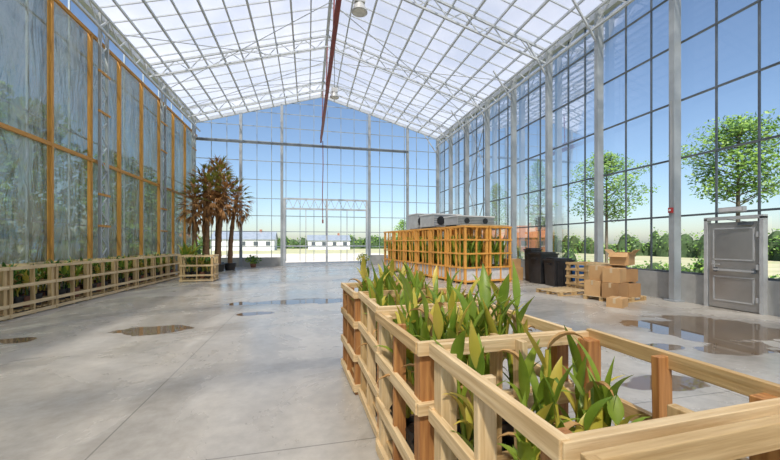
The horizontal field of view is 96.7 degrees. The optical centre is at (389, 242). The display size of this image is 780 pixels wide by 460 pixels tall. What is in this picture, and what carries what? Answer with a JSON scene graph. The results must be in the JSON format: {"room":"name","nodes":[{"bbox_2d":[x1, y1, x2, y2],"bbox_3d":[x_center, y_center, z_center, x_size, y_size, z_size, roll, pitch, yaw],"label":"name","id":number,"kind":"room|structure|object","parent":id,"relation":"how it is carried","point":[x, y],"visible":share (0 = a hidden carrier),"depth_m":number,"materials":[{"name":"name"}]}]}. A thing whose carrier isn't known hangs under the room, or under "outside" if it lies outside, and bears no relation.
{"room":"greenhouse","nodes":[
{"label":"greenhouse","id":0,"kind":"room"},
{"bbox_2d":[0,0,197,292],"bbox_3d":[-8.749,-3.305,5.474,0.460,9.810,36.320,0,0,-13],"label":"wall","id":1,"kind":"structure","parent":0,"point":[49,142],"depth_m":12.51,"materials":[{"name":"wood"}]},
{"bbox_2d":[0,0,191,285],"bbox_3d":[-8.764,-3.000,5.378,0.134,8.400,35.800,0,0,-13],"label":"plastic sheeting","id":2,"kind":"object","parent":1,"relation":"attached to","point":[26,111],"visible":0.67,"depth_m":10.69,"materials":[{"name":"plastic"}]},
{"bbox_2d":[110,1,510,129],"bbox_3d":[-3.048,-9.200,18.871,17.370,2.534,7.747,0,0,-13],"label":"roof truss","id":3,"kind":"structure","parent":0,"point":[330,1],"depth_m":18.62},
{"bbox_2d":[71,0,200,131],"bbox_3d":[-8.453,-7.700,5.548,0.080,0.680,35.712,0,0,-13],"label":"girder","id":4,"kind":"object","parent":3,"relation":"attached to","point":[75,2],"visible":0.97,"depth_m":13.99,"materials":[{"name":"white metal"}]},
{"bbox_2d":[320,0,341,142],"bbox_3d":[-2.464,-8.543,14.445,0.210,2.916,21.250,0,0,-13],"label":"rail","id":5,"kind":"object","parent":3,"relation":"attached to","point":[336,6],"visible":1,"depth_m":13.63,"materials":[{"name":"metal"}]},
{"bbox_2d":[322,141,323,222],"bbox_3d":[-4.686,-4.238,24.170,0.100,5.725,0.080,0,0,-13],"label":"pendant","id":6,"kind":"object","parent":5,"relation":"hanging from","point":[322,141],"visible":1,"depth_m":24.14,"materials":[{"name":"red paint"}]},
{"bbox_2d":[330,52,338,99],"bbox_3d":[-2.807,-8.867,17.524,0.480,3.074,0.480,0,0,-13],"label":"pendant lamp","id":7,"kind":"object","parent":3,"relation":"hanging from","point":[334,90],"visible":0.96,"depth_m":17.43,"materials":[{"name":"metal"}]},
{"bbox_2d":[196,95,439,266],"bbox_3d":[-4.510,-4.536,25.049,17.392,12.272,0.370,0,0,-13],"label":"wall","id":8,"kind":"structure","parent":0,"point":[375,259],"depth_m":24.73,"materials":[{"name":"metal"}]},
{"bbox_2d":[283,198,367,265],"bbox_3d":[-4.532,-0.780,24.823,5.940,4.760,0.090,0,0,-13],"label":"door","id":9,"kind":"structure","parent":8,"relation":"in","point":[284,199],"depth_m":24.78,"materials":[{"name":"glass"}]},
{"bbox_2d":[94,0,608,137],"bbox_3d":[-0.362,-9.357,7.509,17.750,2.685,36.418,0,0,-13],"label":"ceiling","id":10,"kind":"structure","parent":0,"point":[424,41],"depth_m":16.37,"materials":[{"name":"white metal"}]},
{"bbox_2d":[78,0,546,63],"bbox_3d":[-1.618,-8.990,12.606,16.910,3.066,0.070,0,0,-13],"label":"roof truss","id":11,"kind":"object","parent":10,"relation":"attached to","point":[414,3],"visible":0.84,"depth_m":13.82,"materials":[{"name":"white metal"}]},
{"bbox_2d":[146,35,485,108],"bbox_3d":[-2.801,-8.990,17.608,16.910,3.066,0.070,0,0,-13],"label":"roof truss","id":12,"kind":"object","parent":10,"relation":"attached to","point":[172,61],"depth_m":17.25,"materials":[{"name":"metal"}]},
{"bbox_2d":[185,81,447,136],"bbox_3d":[-3.983,-8.990,22.610,16.910,3.066,0.070,0,0,-13],"label":"roof truss","id":13,"kind":"object","parent":10,"relation":"attached to","point":[303,85],"depth_m":22.26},
{"bbox_2d":[352,0,367,16],"bbox_3d":[-0.910,-8.614,10.369,0.480,3.469,0.480,0,0,-13],"label":"pendant lamp","id":14,"kind":"object","parent":10,"relation":"hanging from","point":[359,9],"visible":1,"depth_m":10.26,"materials":[{"name":"metal"}]},
{"bbox_2d":[0,264,779,459],"bbox_3d":[-0.353,1.725,7.469,17.950,0.250,36.900,0,0,-13],"label":"floor","id":15,"kind":"structure","parent":0,"point":[245,363],"depth_m":4.57,"materials":[{"name":"concrete"}]},
{"bbox_2d":[0,267,9,320],"bbox_3d":[-8.244,1.051,6.493,0.936,1.099,1.285,0,0,-11],"label":"crate","id":16,"kind":"object","parent":15,"relation":"on","point":[3,270],"visible":1,"depth_m":7.10,"materials":[{"name":"beige wood"}]},
{"bbox_2d":[0,263,55,319],"bbox_3d":[-8.496,1.049,7.758,0.936,1.103,1.285,0,0,-11],"label":"crate","id":17,"kind":"object","parent":15,"relation":"on","point":[50,280],"visible":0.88,"depth_m":7.84,"materials":[{"name":"beige wood"}]},
{"bbox_2d":[2,262,46,308],"bbox_3d":[-8.534,0.935,7.745,1.016,1.041,1.331,0,0,-19],"label":"leafy plants","id":18,"kind":"object","parent":17,"relation":"in","point":[22,276],"visible":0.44,"depth_m":7.88,"materials":[{"name":"green plant"}]},
{"bbox_2d":[18,261,89,307],"bbox_3d":[-8.749,1.051,9.023,0.936,1.099,1.285,0,0,-11],"label":"crate","id":19,"kind":"object","parent":15,"relation":"on","point":[85,276],"visible":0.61,"depth_m":9.10,"materials":[{"name":"beige wood"}]},
{"bbox_2d":[24,257,82,301],"bbox_3d":[-8.736,0.887,9.016,0.950,1.136,1.286,0,0,-17],"label":"leafy plants","id":20,"kind":"object","parent":19,"relation":"in","point":[64,272],"visible":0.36,"depth_m":8.95,"materials":[{"name":"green plant"}]},
{"bbox_2d":[62,259,116,299],"bbox_3d":[-9.002,1.049,10.288,0.936,1.103,1.285,0,0,-11],"label":"crate","id":21,"kind":"object","parent":15,"relation":"on","point":[103,292],"visible":0.45,"depth_m":10.38,"materials":[{"name":"beige wood"}]},
{"bbox_2d":[61,257,109,293],"bbox_3d":[-9.040,0.935,10.275,1.016,1.041,1.331,0,0,-19],"label":"leafy plants","id":22,"kind":"object","parent":21,"relation":"in","point":[96,268],"visible":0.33,"depth_m":10.27,"materials":[{"name":"green plant"}]},
{"bbox_2d":[92,257,137,292],"bbox_3d":[-9.254,1.051,11.553,0.936,1.099,1.285,0,0,-11],"label":"crate","id":23,"kind":"object","parent":15,"relation":"on","point":[134,269],"visible":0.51,"depth_m":11.63,"materials":[{"name":"beige wood"}]},
{"bbox_2d":[93,255,132,287],"bbox_3d":[-9.242,0.887,11.546,0.950,1.136,1.286,0,0,-17],"label":"leafy plants","id":24,"kind":"object","parent":23,"relation":"in","point":[121,264],"visible":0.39,"depth_m":11.49,"materials":[{"name":"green plant"}]},
{"bbox_2d":[121,256,154,287],"bbox_3d":[-9.507,1.049,12.818,0.936,1.103,1.285,0,0,-11],"label":"crate","id":25,"kind":"object","parent":15,"relation":"on","point":[145,283],"visible":0.38,"depth_m":12.90,"materials":[{"name":"beige wood"}]},
{"bbox_2d":[119,254,150,283],"bbox_3d":[-9.545,0.935,12.806,1.016,1.041,1.331,0,0,-19],"label":"leafy plants","id":26,"kind":"object","parent":25,"relation":"in","point":[141,263],"visible":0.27,"depth_m":12.85,"materials":[{"name":"green plant"}]},
{"bbox_2d":[138,255,168,283],"bbox_3d":[-9.760,1.051,14.083,0.936,1.099,1.285,0,0,-11],"label":"crate","id":27,"kind":"object","parent":15,"relation":"on","point":[166,264],"visible":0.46,"depth_m":14.16,"materials":[{"name":"beige wood"}]},
{"bbox_2d":[137,251,164,279],"bbox_3d":[-9.747,0.887,14.076,0.950,1.136,1.286,0,0,-17],"label":"leafy plants","id":28,"kind":"object","parent":27,"relation":"in","point":[157,258],"visible":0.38,"depth_m":14.02,"materials":[{"name":"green plant"}]},
{"bbox_2d":[161,254,180,279],"bbox_3d":[-10.012,1.049,15.348,0.936,1.103,1.285,0,0,-11],"label":"crate","id":29,"kind":"object","parent":15,"relation":"on","point":[174,276],"visible":0.38,"depth_m":15.42,"materials":[{"name":"beige wood"}]},
{"bbox_2d":[151,253,175,276],"bbox_3d":[-10.050,0.935,15.335,1.016,1.041,1.331,0,0,-19],"label":"leafy plants","id":30,"kind":"object","parent":29,"relation":"in","point":[171,258],"visible":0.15,"depth_m":15.46,"materials":[{"name":"green plant"}]},
{"bbox_2d":[177,241,203,270],"bbox_3d":[-9.882,0.719,17.169,1.137,1.763,1.165,0,0,28],"label":"leafy plants","id":31,"kind":"object","parent":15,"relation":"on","point":[185,250],"visible":0.4,"depth_m":16.91,"materials":[{"name":"green plant"}]},
{"bbox_2d":[172,176,212,270],"bbox_3d":[-10.541,-1.000,18.827,2.449,5.199,2.141,0,0,27],"label":"palm tree","id":32,"kind":"object","parent":15,"relation":"on","point":[192,220],"visible":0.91,"depth_m":18.57,"materials":[{"name":"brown plant"}]},
{"bbox_2d":[179,254,218,281],"bbox_3d":[-8.034,1.051,14.645,1.285,1.099,0.936,0,0,-13],"label":"crate","id":33,"kind":"object","parent":15,"relation":"on","point":[182,265],"visible":0.88,"depth_m":14.28,"materials":[{"name":"beige wood"}]},
{"bbox_2d":[183,253,216,277],"bbox_3d":[-8.049,0.935,14.682,1.331,1.041,1.016,0,0,-21],"label":"leafy plants","id":34,"kind":"object","parent":33,"relation":"in","point":[191,260],"visible":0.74,"depth_m":14.47,"materials":[{"name":"green plant"}]},
{"bbox_2d":[184,162,222,254],"bbox_3d":[-10.664,-1.565,19.845,2.141,6.331,2.126,0,0,29],"label":"palm tree","id":35,"kind":"object","parent":15,"relation":"on","point":[209,168],"visible":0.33,"depth_m":19.76,"materials":[{"name":"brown plant"}]},
{"bbox_2d":[188,171,229,270],"bbox_3d":[-9.936,-1.198,19.050,2.136,5.596,2.199,0,0,-20],"label":"palm tree","id":36,"kind":"object","parent":15,"relation":"on","point":[213,175],"visible":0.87,"depth_m":18.90,"materials":[{"name":"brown plant"}]},
{"bbox_2d":[202,153,232,262],"bbox_3d":[-10.628,-1.900,21.340,2.072,6.999,2.118,0,0,-13],"label":"palm tree","id":37,"kind":"object","parent":15,"relation":"on","point":[216,158],"visible":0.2,"depth_m":21.18,"materials":[{"name":"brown plant"}]},
{"bbox_2d":[200,154,235,263],"bbox_3d":[-10.182,-1.817,20.645,2.166,6.833,2.418,0,0,-13],"label":"palm tree","id":38,"kind":"object","parent":15,"relation":"on","point":[219,166],"visible":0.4,"depth_m":20.34,"materials":[{"name":"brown plant"}]},
{"bbox_2d":[207,168,244,271],"bbox_3d":[-9.364,-1.349,19.645,2.162,5.898,2.240,0,0,-19],"label":"palm tree","id":39,"kind":"object","parent":15,"relation":"on","point":[218,203],"visible":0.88,"depth_m":19.42,"materials":[{"name":"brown plant"}]},
{"bbox_2d":[224,176,254,269],"bbox_3d":[-9.141,-1.240,20.800,2.094,5.679,2.143,0,0,13],"label":"palm tree","id":40,"kind":"object","parent":15,"relation":"on","point":[230,265],"visible":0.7,"depth_m":20.54,"materials":[{"name":"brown plant"}]},
{"bbox_2d":[245,255,261,267],"bbox_3d":[-8.980,1.171,22.762,0.915,0.859,0.951,0,0,33],"label":"potted shrub","id":41,"kind":"object","parent":15,"relation":"on","point":[253,260],"visible":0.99,"depth_m":22.61,"materials":[{"name":"green plant"}]},
{"bbox_2d":[356,253,369,264],"bbox_3d":[-1.856,1.136,23.823,0.952,0.928,0.956,0,0,-13],"label":"potted shrub","id":42,"kind":"object","parent":15,"relation":"on","point":[360,256],"visible":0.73,"depth_m":23.75,"materials":[{"name":"yellow plant"}]},
{"bbox_2d":[341,282,433,394],"bbox_3d":[-0.029,1.053,4.191,1.005,1.094,0.906,0,0,-17],"label":"crate","id":43,"kind":"object","parent":15,"relation":"on","point":[351,336],"visible":0.35,"depth_m":4.00,"materials":[{"name":"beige wood"}]},
{"bbox_2d":[343,255,431,307],"bbox_3d":[-0.005,0.791,4.194,1.133,1.327,1.074,0,0,-17],"label":"leafy plants","id":44,"kind":"object","parent":43,"relation":"in","point":[363,286],"visible":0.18,"depth_m":4.04,"materials":[{"name":"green plant"}]},
{"bbox_2d":[384,231,408,268],"bbox_3d":[0.406,0.458,20.489,1.155,2.285,1.336,0,0,-23],"label":"wooden crate","id":45,"kind":"object","parent":15,"relation":"on","point":[386,260],"visible":0.27,"depth_m":20.26,"materials":[{"name":"wood"}]},
{"bbox_2d":[386,236,399,258],"bbox_3d":[0.369,0.517,20.504,1.200,1.875,1.254,0,0,-23],"label":"potted plants","id":46,"kind":"object","parent":45,"relation":"in","point":[391,236],"visible":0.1,"depth_m":20.41,"materials":[{"name":"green plant"}]},
{"bbox_2d":[393,230,420,270],"bbox_3d":[0.952,0.458,19.221,1.155,2.285,1.336,0,0,-23],"label":"wooden crate","id":47,"kind":"object","parent":15,"relation":"on","point":[398,263],"visible":0.34,"depth_m":18.97,"materials":[{"name":"wood"}]},
{"bbox_2d":[396,236,411,259],"bbox_3d":[0.915,0.517,19.237,1.200,1.875,1.254,0,0,-23],"label":"potted plants","id":48,"kind":"object","parent":47,"relation":"in","point":[401,236],"visible":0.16,"depth_m":19.23,"materials":[{"name":"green plant"}]},
{"bbox_2d":[403,229,427,274],"bbox_3d":[1.498,0.458,17.954,1.155,2.285,1.336,0,0,-23],"label":"wooden crate","id":49,"kind":"object","parent":15,"relation":"on","point":[410,262],"visible":0.35,"depth_m":17.71,"materials":[{"name":"wood"}]},
{"bbox_2d":[407,236,421,261],"bbox_3d":[1.461,0.517,17.969,1.200,1.875,1.254,0,0,-23],"label":"potted plants","id":50,"kind":"object","parent":49,"relation":"in","point":[419,247],"visible":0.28,"depth_m":17.80,"materials":[{"name":"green plant"}]},
{"bbox_2d":[358,288,480,437],"bbox_3d":[0.268,1.048,3.283,1.005,1.105,0.906,0,0,-15],"label":"crate","id":51,"kind":"object","parent":15,"relation":"on","point":[367,393],"visible":0.28,"depth_m":3.16,"materials":[{"name":"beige wood"}]},
{"bbox_2d":[357,261,479,381],"bbox_3d":[0.237,0.807,3.276,1.103,1.296,0.921,0,0,-20],"label":"leafy plants","id":52,"kind":"object","parent":51,"relation":"in","point":[381,300],"visible":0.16,"depth_m":3.20,"materials":[{"name":"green plant"}]},
{"bbox_2d":[415,228,442,277],"bbox_3d":[2.043,0.458,16.686,1.155,2.285,1.336,0,0,-23],"label":"wooden crate","id":53,"kind":"object","parent":15,"relation":"on","point":[422,266],"visible":0.42,"depth_m":16.44,"materials":[{"name":"orange wood"}]},
{"bbox_2d":[419,236,443,262],"bbox_3d":[2.006,0.517,16.702,1.200,1.875,1.254,0,0,-23],"label":"potted plants","id":54,"kind":"object","parent":53,"relation":"in","point":[435,260],"visible":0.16,"depth_m":16.56,"materials":[{"name":"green plant"}]},
{"bbox_2d":[419,213,461,228],"bbox_3d":[2.437,-1.028,16.834,1.560,0.675,1.360,0,0,-23],"label":"ventilation unit","id":55,"kind":"object","parent":53,"relation":"on","point":[434,220],"visible":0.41,"depth_m":16.18,"materials":[{"name":"grey metal"}]},
{"bbox_2d":[429,227,463,280],"bbox_3d":[2.589,0.458,15.419,1.155,2.285,1.336,0,0,-23],"label":"wooden crate","id":56,"kind":"object","parent":15,"relation":"on","point":[441,269],"visible":0.45,"depth_m":15.18,"materials":[{"name":"orange wood"}]},
{"bbox_2d":[434,235,454,264],"bbox_3d":[2.552,0.517,15.434,1.200,1.875,1.254,0,0,-23],"label":"potted plants","id":57,"kind":"object","parent":56,"relation":"in","point":[435,242],"visible":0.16,"depth_m":15.27,"materials":[{"name":"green plant"}]},
{"bbox_2d":[446,225,488,284],"bbox_3d":[3.135,0.458,14.152,1.155,2.285,1.336,0,0,-23],"label":"wooden crate","id":58,"kind":"object","parent":15,"relation":"on","point":[466,272],"visible":0.8,"depth_m":13.72,"materials":[{"name":"orange wood"}]},
{"bbox_2d":[451,234,483,266],"bbox_3d":[3.098,0.517,14.167,1.200,1.875,1.254,0,0,-23],"label":"potted plants","id":59,"kind":"object","parent":58,"relation":"in","point":[470,246],"visible":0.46,"depth_m":13.93,"materials":[{"name":"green plant"}]},
{"bbox_2d":[452,229,482,242],"bbox_3d":[3.682,0.458,15.890,1.155,2.285,1.336,0,0,-23],"label":"wooden crate","id":60,"kind":"object","parent":15,"relation":"on","point":[461,229],"visible":0.02,"depth_m":16.19,"materials":[{"name":"orange wood"}]},
{"bbox_2d":[375,304,573,459],"bbox_3d":[0.493,1.055,2.354,1.005,1.091,0.906,0,0,-16],"label":"crate","id":61,"kind":"object","parent":15,"relation":"on","point":[391,443],"visible":0.45,"depth_m":2.08,"materials":[{"name":"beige wood"}]},
{"bbox_2d":[374,262,541,459],"bbox_3d":[0.449,0.783,2.380,1.096,1.343,1.046,0,0,-33],"label":"leafy plants","id":62,"kind":"object","parent":61,"relation":"in","point":[483,323],"visible":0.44,"depth_m":2.23,"materials":[{"name":"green plant"}]},
{"bbox_2d":[470,226,511,282],"bbox_3d":[4.228,0.458,14.622,1.155,2.285,1.336,0,0,-23],"label":"wooden crate","id":63,"kind":"object","parent":15,"relation":"on","point":[499,273],"visible":0.57,"depth_m":14.08,"materials":[{"name":"orange wood"}]},
{"bbox_2d":[443,215,494,226],"bbox_3d":[3.464,-0.922,15.208,1.960,0.465,1.060,0,0,-23],"label":"ventilation unit","id":64,"kind":"object","parent":63,"relation":"on","point":[454,220],"visible":0.91,"depth_m":14.76,"materials":[{"name":"grey metal"}]},
{"bbox_2d":[456,224,508,225],"bbox_3d":[3.788,-0.710,14.204,1.900,0.030,0.920,0,0,-23],"label":"planks","id":65,"kind":"object","parent":63,"relation":"on","point":[468,224],"visible":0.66,"depth_m":13.79,"materials":[{"name":"brown wood"}]},
{"bbox_2d":[478,235,506,265],"bbox_3d":[4.191,0.517,14.638,1.200,1.875,1.254,0,0,-23],"label":"potted plants","id":66,"kind":"object","parent":63,"relation":"in","point":[494,246],"visible":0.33,"depth_m":14.34,"materials":[{"name":"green plant"}]},
{"bbox_2d":[511,267,522,279],"bbox_3d":[5.338,1.323,15.237,0.758,0.554,0.600,0,0,-19],"label":"cardboard box","id":67,"kind":"object","parent":15,"relation":"on","point":[519,270],"visible":0.21,"depth_m":15.01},
{"bbox_2d":[503,258,520,266],"bbox_3d":[5.338,0.868,15.237,0.608,0.354,0.500,0,0,-25],"label":"cardboard box","id":68,"kind":"object","parent":67,"relation":"on","point":[517,262],"visible":0.66,"depth_m":15.05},
{"bbox_2d":[523,248,541,280],"bbox_3d":[6.071,0.905,14.742,0.600,1.390,0.510,0,0,-13],"label":"storage bin","id":69,"kind":"object","parent":15,"relation":"on","point":[527,250],"visible":0.4,"depth_m":14.71,"materials":[{"name":"black plastic"}]},
{"bbox_2d":[527,252,558,283],"bbox_3d":[6.121,0.980,13.880,0.950,1.240,0.760,0,0,-19],"label":"storage bin","id":70,"kind":"object","parent":15,"relation":"on","point":[535,259],"visible":0.7,"depth_m":13.62,"materials":[{"name":"black plastic"}]},
{"bbox_2d":[543,258,575,286],"bbox_3d":[6.328,1.080,13.005,0.900,1.040,0.710,0,0,-8],"label":"storage bin","id":71,"kind":"object","parent":15,"relation":"on","point":[554,268],"visible":0.76,"depth_m":12.70,"materials":[{"name":"black plastic"}]},
{"bbox_2d":[536,287,583,295],"bbox_3d":[5.503,1.539,11.063,1.200,0.122,1.000,0,0,-19],"label":"wooden pallet","id":72,"kind":"object","parent":15,"relation":"on","point":[560,290],"visible":0.9,"depth_m":10.88,"materials":[{"name":"beige wood"}]},
{"bbox_2d":[571,265,583,283],"bbox_3d":[6.855,1.205,12.513,0.450,0.790,0.410,0,0,-13],"label":"storage bin","id":73,"kind":"object","parent":15,"relation":"on","point":[580,266],"visible":0.19,"depth_m":12.34,"materials":[{"name":"blue plastic"}]},
{"bbox_2d":[565,261,608,288],"bbox_3d":[6.601,1.122,11.631,0.985,0.956,0.836,0,0,-19],"label":"crate","id":74,"kind":"object","parent":15,"relation":"on","point":[575,284],"visible":0.56,"depth_m":11.54,"materials":[{"name":"beige wood"}]},
{"bbox_2d":[428,328,779,459],"bbox_3d":[0.794,1.046,1.446,1.005,1.109,0.906,0,0,-16],"label":"crate","id":75,"kind":"object","parent":15,"relation":"on","point":[666,418],"visible":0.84,"depth_m":1.32,"materials":[{"name":"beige wood"}]},
{"bbox_2d":[431,317,648,459],"bbox_3d":[0.760,0.884,1.459,0.958,1.142,0.960,0,0,-16],"label":"leafy plants","id":76,"kind":"object","parent":75,"relation":"in","point":[604,405],"visible":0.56,"depth_m":1.64,"materials":[{"name":"green plant"}]},
{"bbox_2d":[583,294,646,302],"bbox_3d":[6.360,1.539,9.827,1.300,0.122,1.000,0,0,-28],"label":"wooden pallet","id":77,"kind":"object","parent":15,"relation":"on","point":[642,298],"visible":0.44,"depth_m":9.58,"materials":[{"name":"beige wood"}]},
{"bbox_2d":[584,279,601,295],"bbox_3d":[5.907,1.263,9.872,0.508,0.424,0.450,0,0,-28],"label":"cardboard box","id":78,"kind":"object","parent":77,"relation":"on","point":[591,287],"visible":0.59,"depth_m":9.74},
{"bbox_2d":[589,265,612,280],"bbox_3d":[6.001,0.845,9.865,0.458,0.404,0.400,0,0,-30],"label":"cardboard box","id":79,"kind":"object","parent":78,"relation":"on","point":[595,271],"visible":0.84,"depth_m":9.77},
{"bbox_2d":[602,282,628,297],"bbox_3d":[6.122,1.273,9.420,0.558,0.404,0.420,0,0,-30],"label":"cardboard box","id":80,"kind":"object","parent":77,"relation":"on","point":[608,289],"visible":0.68,"depth_m":9.26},
{"bbox_2d":[602,267,626,282],"bbox_3d":[6.143,0.875,9.487,0.508,0.384,0.420,0,0,-39],"label":"cardboard box","id":81,"kind":"object","parent":80,"relation":"on","point":[611,274],"visible":1,"depth_m":9.33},
{"bbox_2d":[626,282,640,297],"bbox_3d":[6.596,1.293,9.634,0.508,0.364,0.400,0,0,-22],"label":"cardboard box","id":82,"kind":"object","parent":77,"relation":"on","point":[634,289],"visible":0.48,"depth_m":9.45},
{"bbox_2d":[626,268,637,281],"bbox_3d":[6.586,0.895,9.719,0.508,0.344,0.380,0,0,-19],"label":"cardboard box","id":83,"kind":"object","parent":82,"relation":"on","point":[631,274],"visible":0.45,"depth_m":9.55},
{"bbox_2d":[606,296,627,308],"bbox_3d":[5.740,1.488,8.755,0.508,0.224,0.350,0,0,-42],"label":"cardboard box","id":84,"kind":"object","parent":15,"relation":"on","point":[612,301],"visible":1,"depth_m":8.62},
{"bbox_2d":[580,414,779,459],"bbox_3d":[1.053,1.049,0.527,1.005,1.102,0.906,0,0,-16],"label":"crate","id":85,"kind":"object","parent":15,"relation":"on","point":[733,441],"visible":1,"depth_m":0.90,"materials":[{"name":"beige wood"}]},
{"bbox_2d":[201,244,779,277],"bbox_3d":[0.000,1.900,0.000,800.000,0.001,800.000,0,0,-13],"label":"ground","id":86,"kind":"structure","parent":0,"point":[773,266],"depth_m":52.70,"materials":[{"name":"beige soil"}]},
{"bbox_2d":[0,80,62,239],"bbox_3d":[-15.316,-2.443,11.813,5.611,8.685,6.186,0,0,-13],"label":"leafy tree","id":87,"kind":"object","parent":86,"relation":"on","point":[5,227],"visible":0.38,"depth_m":12.84,"materials":[{"name":"green plant"}]},
{"bbox_2d":[0,101,104,240],"bbox_3d":[-18.127,-2.725,17.389,5.558,9.250,5.684,0,0,-9],"label":"leafy tree","id":88,"kind":"object","parent":86,"relation":"on","point":[74,147],"visible":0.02,"depth_m":17.53,"materials":[{"name":"green plant"}]},
{"bbox_2d":[0,201,202,262],"bbox_3d":[-13.803,0.174,14.157,3.746,3.919,32.165,0,0,-13],"label":"hedge","id":89,"kind":"object","parent":86,"relation":"on","point":[38,254],"visible":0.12,"depth_m":16.98,"materials":[{"name":"green plant"}]},
{"bbox_2d":[81,153,163,239],"bbox_3d":[-19.047,-2.298,24.587,5.667,8.396,5.582,0,0,-17],"label":"leafy tree","id":90,"kind":"object","parent":86,"relation":"on","point":[148,192],"visible":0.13,"depth_m":23.89,"materials":[{"name":"green plant"}]},
{"bbox_2d":[125,181,181,242],"bbox_3d":[-22.106,-2.023,33.013,5.882,7.847,6.369,0,0,16],"label":"leafy tree","id":91,"kind":"object","parent":86,"relation":"on","point":[154,200],"visible":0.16,"depth_m":32.17,"materials":[{"name":"green plant"}]},
{"bbox_2d":[210,229,277,250],"bbox_3d":[-38.116,-0.850,91.691,15.600,5.500,8.600,0,0,-13],"label":"house","id":92,"kind":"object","parent":86,"relation":"on","point":[249,238],"visible":0.54,"depth_m":88.75,"materials":[{"name":"stone"}]},
{"bbox_2d":[197,234,307,248],"bbox_3d":[-58.388,-0.423,108.883,64.194,5.818,10.522,0,0,-13],"label":"hedge","id":93,"kind":"object","parent":86,"relation":"on","point":[303,241],"visible":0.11,"depth_m":115.88,"materials":[{"name":"green plant"}]},
{"bbox_2d":[210,253,386,263],"bbox_3d":[-10.237,1.840,43.306,24.000,0.100,31.000,0,0,-13],"label":"gravel yard","id":94,"kind":"structure","parent":86,"relation":"on","point":[332,257],"depth_m":42.80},
{"bbox_2d":[307,233,350,249],"bbox_3d":[-18.546,-0.550,104.537,12.600,4.900,8.600,0,0,-13],"label":"house","id":95,"kind":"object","parent":86,"relation":"on","point":[338,239],"visible":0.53,"depth_m":101.18,"materials":[{"name":"stone"}]},
{"bbox_2d":[348,234,396,248],"bbox_3d":[20.434,-0.466,117.691,73.985,5.930,20.422,0,0,-13],"label":"hedge","id":96,"kind":"object","parent":86,"relation":"on","point":[374,240],"visible":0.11,"depth_m":116.29,"materials":[{"name":"green plant"}]},
{"bbox_2d":[391,219,409,239],"bbox_3d":[2.212,-0.900,54.086,4.445,5.601,5.124,0,0,-13],"label":"leafy tree","id":97,"kind":"object","parent":86,"relation":"on","point":[400,222],"visible":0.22,"depth_m":53.80,"materials":[{"name":"green plant"}]},
{"bbox_2d":[565,151,660,262],"bbox_3d":[15.221,-2.253,23.844,5.456,8.306,5.577,0,0,-43],"label":"leafy tree","id":98,"kind":"object","parent":86,"relation":"on","point":[612,160],"visible":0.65,"depth_m":23.50,"materials":[{"name":"green plant"}]},
{"bbox_2d":[562,227,779,260],"bbox_3d":[40.364,-0.058,42.264,5.084,4.625,78.807,0,0,-11],"label":"hedge","id":99,"kind":"object","parent":86,"relation":"on","point":[690,248],"visible":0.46,"depth_m":48.36,"materials":[{"name":"green plant"}]},
{"bbox_2d":[562,248,779,278],"bbox_3d":[12.219,0.965,21.344,2.670,1.869,41.663,0,0,-13],"label":"hedge","id":100,"kind":"object","parent":86,"relation":"on","point":[698,267],"visible":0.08,"depth_m":16.53,"materials":[{"name":"green plant"}]},
{"bbox_2d":[667,108,779,221],"bbox_3d":[16.634,-2.126,16.598,5.486,8.052,5.033,0,0,-43],"label":"leafy tree","id":101,"kind":"object","parent":86,"relation":"on","point":[743,126],"visible":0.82,"depth_m":16.24,"materials":[{"name":"green plant"}]},
{"bbox_2d":[424,0,779,316],"bbox_3d":[7.485,-3.387,9.404,1.444,9.975,36.460,0,0,-13],"label":"wall","id":102,"kind":"structure","parent":0,"point":[673,284],"depth_m":11.28,"materials":[{"name":"metal"}]},
{"bbox_2d":[440,0,624,258],"bbox_3d":[8.119,-3.550,9.472,0.001,9.100,36.300,0,0,-13],"label":"window","id":103,"kind":"structure","parent":102,"relation":"in","point":[576,71],"depth_m":16.14,"materials":[{"name":"clear glass"}]},
{"bbox_2d":[435,0,633,147],"bbox_3d":[7.653,-7.700,9.355,0.080,0.680,35.712,0,0,-13],"label":"girder","id":104,"kind":"object","parent":102,"relation":"attached to","point":[604,2],"visible":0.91,"depth_m":14.27,"materials":[{"name":"white metal"}]},
{"bbox_2d":[668,101,672,212],"bbox_3d":[7.705,-2.365,9.528,0.080,3.070,0.100,0,0,-13],"label":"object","id":105,"kind":"object","parent":102,"relation":"attached to","point":[670,210],"visible":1,"depth_m":9.54,"materials":[{"name":"grey metal"}]},
{"bbox_2d":[718,206,746,212],"bbox_3d":[8.194,-0.800,8.308,0.130,0.120,0.500,0,0,-13],"label":"emergency light","id":106,"kind":"object","parent":102,"relation":"attached to","point":[738,208],"visible":1,"depth_m":8.24,"materials":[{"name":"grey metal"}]},
{"bbox_2d":[704,214,767,314],"bbox_3d":[8.174,0.480,8.283,0.240,2.240,1.190,0,0,-13],"label":"door","id":107,"kind":"structure","parent":102,"relation":"in","point":[735,253],"depth_m":8.21,"materials":[{"name":"grey metal"}]},
{"bbox_3d":[6.762,1.248,10.094,0.564,0.454,0.654,0,0,-13],"label":"cardboard box","id":108,"kind":"object","parent":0,"visible":0},
{"bbox_2d":[603,264,625,267],"bbox_3d":[6.533,0.815,10.143,0.508,0.364,0.450,0,0,-33],"label":"cardboard box","id":109,"kind":"object","parent":108,"relation":"on","point":[614,266],"visible":0.27,"depth_m":9.95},
{"bbox_2d":[604,249,638,265],"bbox_3d":[6.583,0.400,9.831,0.902,0.434,0.717,0,0,-42],"label":"cardboard box","id":110,"kind":"object","parent":109,"relation":"on","point":[618,258],"visible":1,"depth_m":9.64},
{"bbox_3d":[2.045,0.458,19.692,1.155,2.285,1.336,0,0,-23],"label":"wooden crate","id":111,"kind":"object","parent":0,"visible":0},
{"bbox_2d":[408,213,424,229],"bbox_3d":[1.796,-1.127,18.954,1.260,0.875,1.060,0,0,-23],"label":"ventilation unit","id":112,"kind":"object","parent":111,"relation":"on","point":[414,219],"visible":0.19,"depth_m":18.53,"materials":[{"name":"grey metal"}]}
]}

